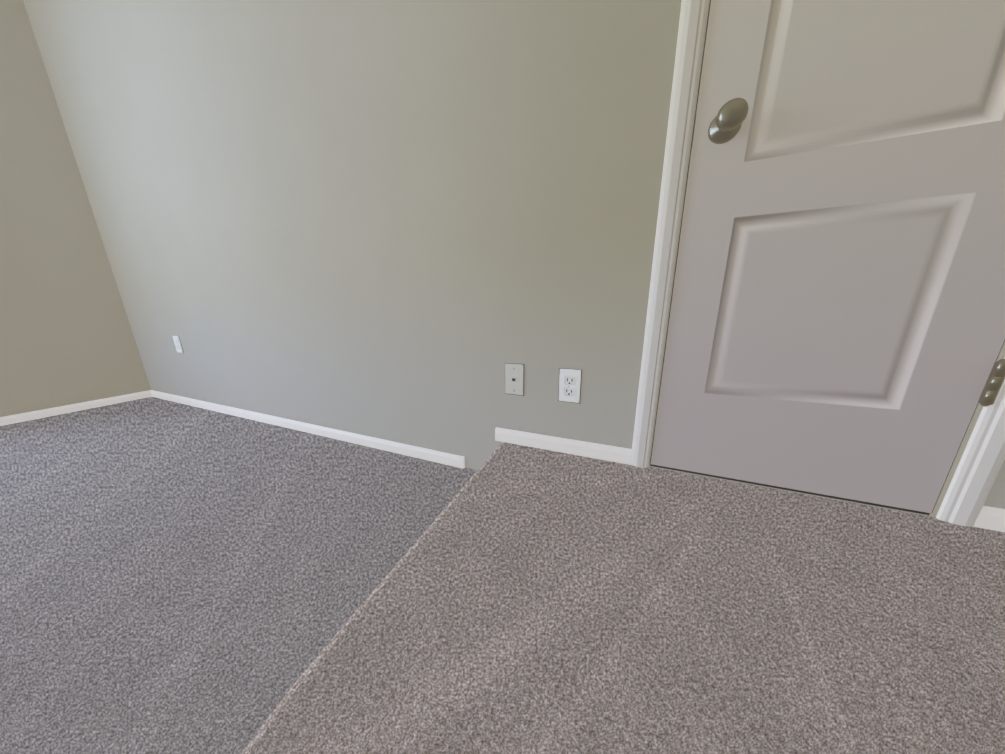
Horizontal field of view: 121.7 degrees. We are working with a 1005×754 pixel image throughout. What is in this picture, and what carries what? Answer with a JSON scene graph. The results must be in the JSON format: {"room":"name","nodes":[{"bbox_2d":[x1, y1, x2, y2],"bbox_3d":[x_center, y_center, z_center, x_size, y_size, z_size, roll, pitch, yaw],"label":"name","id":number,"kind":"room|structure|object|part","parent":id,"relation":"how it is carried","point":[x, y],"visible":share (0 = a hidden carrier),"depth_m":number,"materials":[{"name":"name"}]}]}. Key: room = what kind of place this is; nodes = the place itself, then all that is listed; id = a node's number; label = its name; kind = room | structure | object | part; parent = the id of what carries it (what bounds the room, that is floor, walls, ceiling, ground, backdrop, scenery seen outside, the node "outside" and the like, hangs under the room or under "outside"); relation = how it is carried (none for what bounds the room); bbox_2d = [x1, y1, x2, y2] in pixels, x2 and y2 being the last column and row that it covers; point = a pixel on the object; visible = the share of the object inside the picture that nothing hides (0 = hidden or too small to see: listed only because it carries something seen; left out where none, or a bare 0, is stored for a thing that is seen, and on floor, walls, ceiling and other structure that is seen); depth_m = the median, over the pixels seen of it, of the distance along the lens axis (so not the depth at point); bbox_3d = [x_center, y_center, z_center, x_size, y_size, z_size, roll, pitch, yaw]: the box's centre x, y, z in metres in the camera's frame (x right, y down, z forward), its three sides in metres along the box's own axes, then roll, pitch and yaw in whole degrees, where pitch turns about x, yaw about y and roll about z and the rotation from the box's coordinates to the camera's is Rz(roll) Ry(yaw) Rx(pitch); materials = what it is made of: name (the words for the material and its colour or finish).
{"room":"empty bedroom","nodes":[
{"label":"empty bedroom","id":0,"kind":"room"},
{"bbox_2d":[0,0,150,416],"bbox_3d":[-3.508,-0.809,0.608,0.150,2.700,3.362,5,15,22],"label":"wall","id":1,"kind":"structure","parent":0,"point":[66,336],"depth_m":1.81,"materials":[{"name":"paint"}]},
{"bbox_2d":[0,390,151,425],"bbox_3d":[-3.419,0.482,0.899,0.011,0.052,3.062,5,15,22],"label":"baseboard","id":2,"kind":"structure","parent":1,"relation":"attached to","point":[23,417],"depth_m":1.93,"materials":[{"name":"paint"}]},
{"bbox_2d":[0,397,477,753],"bbox_3d":[-0.912,0.785,-0.078,5.723,0.120,3.362,5,15,22],"label":"floor","id":3,"kind":"structure","parent":0,"point":[177,578],"depth_m":0.77,"materials":[{"name":"carpet"}]},
{"bbox_2d":[242,442,1004,753],"bbox_3d":[0.788,0.583,0.073,2.419,0.160,1.415,5,15,22],"label":"floor","id":4,"kind":"structure","parent":3,"relation":"on","point":[521,599],"depth_m":0.45,"materials":[{"name":"carpet"}]},
{"bbox_2d":[23,0,1004,517],"bbox_3d":[-0.322,-0.950,1.021,5.423,2.700,0.150,5,15,22],"label":"wall","id":5,"kind":"structure","parent":0,"point":[415,222],"depth_m":1.09,"materials":[{"name":"paint"}]},
{"bbox_2d":[173,335,183,352],"bbox_3d":[-2.225,-0.223,1.917,0.075,0.118,0.010,5,15,22],"label":"electrical outlet","id":6,"kind":"object","parent":5,"relation":"attached to","point":[178,345],"visible":1,"depth_m":1.91,"materials":[{"name":"white plastic"}]},
{"bbox_2d":[150,390,464,468],"bbox_3d":[-1.506,0.250,1.736,2.898,0.052,0.011,5,15,22],"label":"baseboard","id":7,"kind":"structure","parent":5,"relation":"attached to","point":[449,459],"depth_m":1.49,"materials":[{"name":"paint"}]},
{"bbox_2d":[505,363,523,395],"bbox_3d":[0.042,0.010,1.024,0.075,0.118,0.009,5,15,22],"label":"wall plate","id":8,"kind":"object","parent":5,"relation":"attached to","point":[514,379],"visible":1,"depth_m":1.02,"materials":[{"name":"grey plastic"}]},
{"bbox_2d":[495,427,631,464],"bbox_3d":[0.199,0.245,1.017,0.490,0.052,0.011,5,15,22],"label":"baseboard","id":9,"kind":"structure","parent":5,"relation":"attached to","point":[591,450],"depth_m":1.00,"materials":[{"name":"paint"}]},
{"bbox_2d":[558,368,581,403],"bbox_3d":[0.228,0.031,0.951,0.075,0.118,0.010,5,15,22],"label":"electrical outlet","id":10,"kind":"object","parent":5,"relation":"attached to","point":[569,390],"visible":1,"depth_m":0.95,"materials":[{"name":"white plastic"}]},
{"bbox_2d":[691,120,695,147],"bbox_3d":[0.476,-0.605,0.703,0.002,0.056,0.020,5,15,22],"label":"latch","id":11,"kind":"object","parent":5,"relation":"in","point":[693,134],"depth_m":0.69,"materials":[{"name":"grey metal"}]},
{"bbox_2d":[630,0,1004,526],"bbox_3d":[0.782,-0.714,0.607,0.736,2.098,0.166,5,15,22],"label":"door frame","id":12,"kind":"structure","parent":5,"relation":"attached to","point":[976,473],"depth_m":0.68,"materials":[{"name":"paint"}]},
{"bbox_2d":[651,0,1004,512],"bbox_3d":[0.757,-0.670,0.540,0.626,2.030,0.102,5,15,22],"label":"door","id":13,"kind":"structure","parent":5,"relation":"in","point":[836,327],"depth_m":0.64,"materials":[{"name":"paint"}]},
{"bbox_3d":[0.519,-0.590,0.641,0.066,0.066,0.066,5,15,22],"label":"knob","id":14,"kind":"part","parent":13,"relation":"part of","materials":[{"name":"silver metal"}]},
{"bbox_3d":[1.039,-0.705,0.417,0.018,1.586,0.018,5,15,22],"label":"door hinge","id":15,"kind":"part","parent":13,"relation":"part of","materials":[{"name":"silver metal"}]},
{"bbox_2d":[973,506,1004,531],"bbox_3d":[1.639,0.371,0.443,1.150,0.052,0.011,5,15,22],"label":"baseboard","id":16,"kind":"structure","parent":5,"relation":"attached to","point":[990,518],"depth_m":0.64,"materials":[{"name":"paint"}]}
]}

